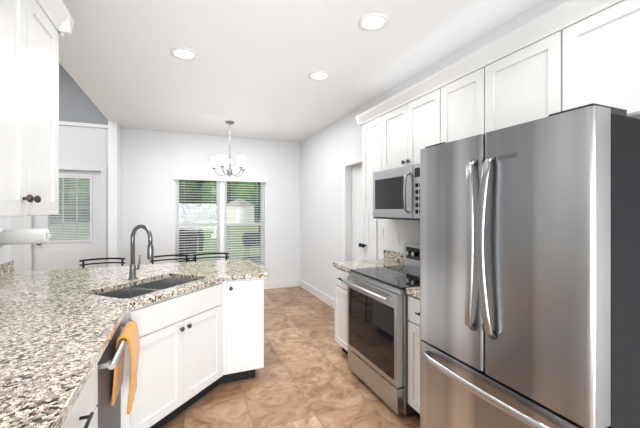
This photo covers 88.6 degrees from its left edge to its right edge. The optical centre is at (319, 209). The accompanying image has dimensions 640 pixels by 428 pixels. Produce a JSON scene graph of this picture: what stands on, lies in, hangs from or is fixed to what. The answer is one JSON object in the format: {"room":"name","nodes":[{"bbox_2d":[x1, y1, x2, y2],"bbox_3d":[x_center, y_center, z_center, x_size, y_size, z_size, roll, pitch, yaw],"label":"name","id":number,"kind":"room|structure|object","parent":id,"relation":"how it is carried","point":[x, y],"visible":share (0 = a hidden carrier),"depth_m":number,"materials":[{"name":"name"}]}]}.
{"room":"kitchen","nodes":[
{"label":"kitchen","id":0,"kind":"room"},
{"bbox_2d":[0,217,10,263],"bbox_3d":[-2.282,-0.400,2.178,0.450,3.700,1.490,0,0,-22],"label":"wall","id":1,"kind":"structure","parent":0,"point":[5,250],"depth_m":2.74,"materials":[{"name":"paint"}]},
{"bbox_2d":[0,228,50,246],"bbox_3d":[-2.423,0.220,2.698,0.346,0.150,0.150,0,0,-22],"label":"paper towel roll","id":2,"kind":"object","parent":1,"relation":"attached to","point":[23,236],"visible":1,"depth_m":2.66,"materials":[{"name":"white paper"}]},
{"bbox_2d":[0,0,63,216],"bbox_3d":[-1.318,-0.480,1.217,0.346,1.010,0.783,0,0,-22],"label":"upper cabinet","id":3,"kind":"object","parent":1,"relation":"attached to","point":[32,32],"depth_m":1.33,"materials":[{"name":"paint"}]},
{"bbox_2d":[108,120,121,266],"bbox_3d":[-3.077,0.080,4.933,0.110,2.740,0.430,0,0,-22],"label":"wall","id":4,"kind":"structure","parent":0,"point":[114,189],"depth_m":4.74,"materials":[{"name":"paint"}]},
{"bbox_2d":[11,63,299,281],"bbox_3d":[-3.210,-0.400,5.189,6.340,3.700,0.154,0,0,-22],"label":"wall","id":5,"kind":"structure","parent":0,"point":[153,161],"depth_m":5.38,"materials":[{"name":"paint"}]},
{"bbox_2d":[24,164,106,270],"bbox_3d":[-3.765,0.388,4.897,1.000,2.125,0.070,0,0,-22],"label":"door frame","id":6,"kind":"structure","parent":5,"relation":"attached to","point":[27,247],"depth_m":5.03,"materials":[{"name":"paint"}]},
{"bbox_2d":[33,170,100,270],"bbox_3d":[-3.773,0.422,4.916,0.840,2.035,0.116,0,0,-22],"label":"entry door","id":7,"kind":"structure","parent":5,"relation":"in","point":[63,253],"depth_m":4.95,"materials":[{"name":"paint"}]},
{"bbox_2d":[59,121,107,128],"bbox_3d":[-4.586,-1.285,4.524,2.988,0.050,0.030,0,0,-22],"label":"trim","id":8,"kind":"structure","parent":5,"relation":"attached to","point":[82,124],"depth_m":4.93,"materials":[{"name":"paint"}]},
{"bbox_2d":[175,180,265,267],"bbox_3d":[-1.732,0.242,5.788,1.550,1.645,0.180,0,0,-22],"label":"window","id":9,"kind":"structure","parent":5,"relation":"in","point":[222,204],"depth_m":5.76,"materials":[{"name":"paint"}]},
{"bbox_2d":[173,173,266,265],"bbox_3d":[-1.711,0.211,5.737,1.570,1.642,0.101,0,0,-22],"label":"window blinds","id":10,"kind":"object","parent":9,"relation":"attached to","point":[188,176],"visible":0.88,"depth_m":5.71,"materials":[{"name":"white plastic"}]},
{"bbox_2d":[264,279,298,288],"bbox_3d":[-1.743,1.385,5.711,2.950,0.130,0.015,0,0,-22],"label":"baseboard","id":11,"kind":"structure","parent":5,"relation":"attached to","point":[295,282],"depth_m":6.13,"materials":[{"name":"paint"}]},
{"bbox_2d":[161,286,419,427],"bbox_3d":[-1.287,1.500,1.605,7.150,0.100,8.250,0,0,-22],"label":"floor","id":12,"kind":"structure","parent":0,"point":[306,376],"depth_m":2.65,"materials":[{"name":"tile"}]},
{"bbox_2d":[61,363,97,427],"bbox_3d":[-1.037,1.014,0.890,0.614,0.872,0.598,0,0,-22],"label":"base cabinet","id":13,"kind":"object","parent":12,"relation":"on","point":[84,413],"depth_m":1.12,"materials":[{"name":"paint"}]},
{"bbox_2d":[79,258,124,267],"bbox_3d":[-2.239,0.982,3.316,0.476,0.939,0.476,0,0,-22],"label":"bar stool","id":14,"kind":"object","parent":12,"relation":"on","point":[121,262],"visible":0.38,"depth_m":3.50,"materials":[{"name":"black metal"}]},
{"bbox_2d":[96,322,126,427],"bbox_3d":[-1.228,1.014,1.461,0.633,0.864,0.597,0,0,-22],"label":"dishwasher","id":15,"kind":"object","parent":12,"relation":"on","point":[109,415],"visible":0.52,"depth_m":1.51,"materials":[{"name":"silver metal"}]},
{"bbox_2d":[111,321,139,414],"bbox_3d":[-0.993,0.797,1.685,0.090,0.378,0.262,0,0,-22],"label":"dish towel","id":16,"kind":"object","parent":15,"relation":"hanging from","point":[129,334],"visible":0.9,"depth_m":1.64,"materials":[{"name":"orange fabric"}]},
{"bbox_2d":[150,254,188,263],"bbox_3d":[-1.639,0.982,3.564,0.476,0.939,0.476,0,0,-22],"label":"bar stool","id":17,"kind":"object","parent":12,"relation":"on","point":[153,260],"visible":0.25,"depth_m":3.75,"materials":[{"name":"black metal"}]},
{"bbox_2d":[121,278,263,427],"bbox_3d":[-1.393,1.014,2.390,2.004,0.872,1.238,0,0,-22],"label":"base cabinet","id":18,"kind":"object","parent":12,"relation":"on","point":[196,345],"depth_m":2.34,"materials":[{"name":"paint"}]},
{"bbox_2d":[0,259,267,427],"bbox_3d":[-0.834,0.506,1.078,2.035,0.140,4.630,0,0,-22],"label":"countertop","id":19,"kind":"structure","parent":18,"relation":"on","point":[58,328],"depth_m":1.59,"materials":[{"name":"stone"}]},
{"bbox_2d":[128,224,153,278],"bbox_3d":[-1.381,0.322,2.533,0.187,0.426,0.213,0,0,-22],"label":"faucet","id":20,"kind":"object","parent":19,"relation":"on","point":[133,268],"visible":1,"depth_m":2.53,"materials":[{"name":"silver metal"}]},
{"bbox_2d":[98,278,195,298],"bbox_3d":[-1.222,0.679,2.381,0.440,0.202,0.740,0,0,22],"label":"sink","id":21,"kind":"object","parent":19,"relation":"in","point":[138,290],"visible":0.06,"depth_m":2.45,"materials":[{"name":"silver metal"}]},
{"bbox_2d":[193,253,228,261],"bbox_3d":[-1.223,0.982,3.736,0.476,0.939,0.476,0,0,-22],"label":"bar stool","id":22,"kind":"object","parent":12,"relation":"on","point":[195,258],"visible":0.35,"depth_m":3.92,"materials":[{"name":"black metal"}]},
{"bbox_2d":[335,267,348,354],"bbox_3d":[0.512,1.014,3.291,0.624,0.872,0.412,0,0,-22],"label":"base cabinet","id":23,"kind":"object","parent":12,"relation":"on","point":[341,275],"depth_m":3.22,"materials":[{"name":"paint"}]},
{"bbox_2d":[343,243,419,414],"bbox_3d":[0.669,0.885,2.712,0.748,1.130,0.756,0,0,-22],"label":"range","id":24,"kind":"object","parent":12,"relation":"on","point":[377,321],"visible":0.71,"depth_m":2.50,"materials":[{"name":"silver metal"}]},
{"bbox_2d":[408,295,420,418],"bbox_3d":[0.960,1.014,2.209,0.624,0.872,0.379,0,0,-22],"label":"base cabinet","id":25,"kind":"object","parent":12,"relation":"on","point":[414,338],"depth_m":2.20,"materials":[{"name":"paint"}]},
{"bbox_2d":[333,250,419,298],"bbox_3d":[0.726,0.506,2.762,0.635,0.140,1.582,0,0,-22],"label":"countertop","id":26,"kind":"structure","parent":25,"relation":"on","point":[392,258],"depth_m":3.29,"materials":[{"name":"stone"}]},
{"bbox_2d":[420,103,639,427],"bbox_3d":[1.058,0.552,1.564,0.908,1.795,0.834,0,0,-22],"label":"refrigerator","id":27,"kind":"object","parent":12,"relation":"on","point":[530,274],"visible":1,"depth_m":1.21,"materials":[{"name":"silver metal"}]},
{"bbox_2d":[59,0,543,142],"bbox_3d":[0.164,-1.365,2.205,4.010,0.150,8.250,0,0,-22],"label":"ceiling","id":28,"kind":"structure","parent":0,"point":[251,67],"depth_m":2.74,"materials":[{"name":"paint"}]},
{"bbox_2d":[170,47,197,59],"bbox_3d":[-1.121,-1.285,2.707,0.210,0.010,0.210,0,0,-22],"label":"recessed light","id":29,"kind":"object","parent":28,"relation":"in","point":[183,53],"visible":1,"depth_m":2.69,"materials":[{"name":"white plastic"}]},
{"bbox_2d":[210,121,247,176],"bbox_3d":[-1.331,-0.882,4.827,0.546,0.815,0.529,0,0,-22],"label":"chandelier","id":30,"kind":"object","parent":28,"relation":"hanging from","point":[224,162],"visible":1,"depth_m":4.75,"materials":[{"name":"white glass"}]},
{"bbox_2d":[309,71,329,79],"bbox_3d":[-0.005,-1.285,3.148,0.210,0.010,0.210,0,0,-22],"label":"recessed light","id":31,"kind":"object","parent":28,"relation":"in","point":[319,75],"visible":1,"depth_m":3.13,"materials":[{"name":"white plastic"}]},
{"bbox_2d":[358,13,388,30],"bbox_3d":[0.366,-1.285,2.252,0.210,0.010,0.210,0,0,-22],"label":"recessed light","id":32,"kind":"object","parent":28,"relation":"in","point":[373,21],"visible":1,"depth_m":2.24,"materials":[{"name":"white plastic"}]},
{"bbox_2d":[300,0,568,298],"bbox_3d":[1.203,0.080,2.636,0.140,2.740,8.250,0,0,-22],"label":"wall","id":33,"kind":"structure","parent":0,"point":[326,152],"depth_m":4.81,"materials":[{"name":"paint"}]},
{"bbox_2d":[299,279,334,308],"bbox_3d":[-0.027,1.385,5.404,0.015,0.130,1.835,0,0,-22],"label":"baseboard","id":34,"kind":"structure","parent":33,"relation":"attached to","point":[323,297],"depth_m":5.38,"materials":[{"name":"paint"}]},
{"bbox_2d":[343,156,376,260],"bbox_3d":[0.487,0.388,4.158,0.018,2.125,0.860,0,0,-22],"label":"door frame","id":35,"kind":"structure","parent":33,"relation":"attached to","point":[358,159],"depth_m":4.49,"materials":[{"name":"paint"}]},
{"bbox_2d":[352,164,372,260],"bbox_3d":[0.564,0.422,4.190,0.121,2.035,0.700,0,0,-22],"label":"pantry door","id":36,"kind":"structure","parent":33,"relation":"in","point":[362,236],"depth_m":4.33,"materials":[{"name":"paint"}]},
{"bbox_2d":[360,104,383,214],"bbox_3d":[0.674,-0.468,3.292,0.325,1.036,0.434,0,0,-22],"label":"upper cabinet","id":37,"kind":"object","parent":33,"relation":"attached to","point":[372,121],"depth_m":3.28,"materials":[{"name":"paint"}]},
{"bbox_2d":[379,227,382,237],"bbox_3d":[0.687,0.250,3.683,0.012,0.116,0.072,0,0,-22],"label":"electrical outlet plate","id":38,"kind":"object","parent":33,"relation":"attached to","point":[380,228],"depth_m":3.68,"materials":[{"name":"white plastic"}]},
{"bbox_2d":[394,233,398,244],"bbox_3d":[0.796,0.300,3.425,0.007,0.116,0.072,0,0,-22],"label":"electrical outlet plate","id":39,"kind":"object","parent":33,"relation":"attached to","point":[396,238],"depth_m":3.42,"materials":[{"name":"white plastic"}]},
{"bbox_2d":[384,72,439,169],"bbox_3d":[0.878,-0.669,2.799,0.325,0.633,0.760,0,0,-22],"label":"upper cabinet","id":40,"kind":"object","parent":33,"relation":"attached to","point":[411,118],"depth_m":2.68,"materials":[{"name":"paint"}]},
{"bbox_2d":[373,163,419,219],"bbox_3d":[0.806,-0.135,2.769,0.471,0.426,0.754,0,0,-22],"label":"microwave","id":41,"kind":"object","parent":40,"relation":"attached to","point":[396,193],"visible":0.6,"depth_m":2.70,"materials":[{"name":"silver glass"}]},
{"bbox_2d":[440,44,491,142],"bbox_3d":[1.097,-0.468,2.272,0.325,1.036,0.510,0,0,-22],"label":"upper cabinet","id":42,"kind":"object","parent":33,"relation":"attached to","point":[466,85],"depth_m":2.16,"materials":[{"name":"paint"}]},
{"bbox_2d":[492,16,543,130],"bbox_3d":[1.268,-0.693,1.858,0.325,0.585,0.514,0,0,-22],"label":"upper cabinet","id":43,"kind":"object","parent":33,"relation":"attached to","point":[518,57],"depth_m":1.82,"materials":[{"name":"paint"}]},
{"bbox_2d":[544,0,639,118],"bbox_3d":[1.430,-0.693,1.468,0.325,0.585,0.590,0,0,-22],"label":"upper cabinet","id":44,"kind":"object","parent":33,"relation":"attached to","point":[569,54],"depth_m":1.50,"materials":[{"name":"paint"}]},
{"label":"outside","id":45,"kind":"structure","parent":0,"visible":0},
{"bbox_2d":[49,219,259,263],"bbox_3d":[-14.889,1.800,62.078,140.000,0.100,113.900,0,0,-22],"label":"ground","id":46,"kind":"structure","parent":45,"point":[232,232],"depth_m":21.66,"materials":[{"name":"green plant"}]},
{"bbox_2d":[59,178,70,205],"bbox_3d":[-32.858,-5.367,41.097,5.943,14.234,5.652,0,0,-22],"label":"tree","id":47,"kind":"object","parent":46,"relation":"on","point":[64,189],"depth_m":40.43,"materials":[{"name":"green plant"}]},
{"bbox_2d":[66,178,89,207],"bbox_3d":[-30.186,-4.220,42.653,6.259,11.941,5.437,0,0,-22],"label":"tree","id":48,"kind":"object","parent":46,"relation":"on","point":[79,193],"depth_m":40.58,"materials":[{"name":"green plant"}]},
{"bbox_2d":[179,186,183,205],"bbox_3d":[-23.136,-4.380,47.689,6.290,12.259,5.749,0,0,-22],"label":"tree","id":49,"kind":"object","parent":46,"relation":"on","point":[181,196],"depth_m":47.82,"materials":[{"name":"green plant"}]},
{"bbox_2d":[179,180,200,219],"bbox_3d":[-21.489,-5.822,50.534,6.917,15.145,6.313,0,0,-22],"label":"tree","id":50,"kind":"object","parent":46,"relation":"on","point":[183,182],"depth_m":48.98,"materials":[{"name":"green plant"}]},
{"bbox_2d":[183,181,201,220],"bbox_3d":[-21.002,-6.065,52.789,5.654,15.630,4.938,0,0,-22],"label":"tree","id":51,"kind":"object","parent":46,"relation":"on","point":[193,201],"depth_m":51.88,"materials":[{"name":"green plant"}]},
{"bbox_2d":[200,180,231,219],"bbox_3d":[-16.296,-3.716,52.665,5.888,11.000,6.170,0,0,-22],"label":"tree","id":52,"kind":"object","parent":46,"relation":"on","point":[208,183],"depth_m":50.41,"materials":[{"name":"green plant"}]},
{"bbox_2d":[227,198,254,222],"bbox_3d":[-10.938,0.100,44.177,3.900,3.300,3.300,0,0,-22],"label":"shed","id":53,"kind":"object","parent":46,"relation":"on","point":[240,210],"depth_m":42.74,"materials":[{"name":"white"}]},
{"bbox_2d":[227,181,259,204],"bbox_3d":[-11.558,-4.912,48.596,6.057,13.324,6.554,0,0,-22],"label":"tree","id":54,"kind":"object","parent":46,"relation":"on","point":[244,184],"depth_m":47.02,"materials":[{"name":"green plant"}]},
{"bbox_2d":[242,226,259,257],"bbox_3d":[-2.009,1.141,10.739,0.940,1.221,0.488,0,0,-33],"label":"grill","id":55,"kind":"object","parent":46,"relation":"on","point":[255,236],"depth_m":10.51,"materials":[{"name":"black metal"}]},
{"bbox_2d":[254,182,259,214],"bbox_3d":[-11.544,-4.247,54.609,6.276,11.994,5.715,0,0,-22],"label":"tree","id":56,"kind":"object","parent":46,"relation":"on","point":[256,210],"depth_m":52.90,"materials":[{"name":"green plant"}]},
{"bbox_2d":[49,204,259,218],"bbox_3d":[-17.243,-11.896,74.019,186.024,34.362,16.680,0,0,-22],"label":"treeline","id":57,"kind":"object","parent":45,"point":[257,216],"depth_m":57.03,"materials":[{"name":"green plant"}]}
]}

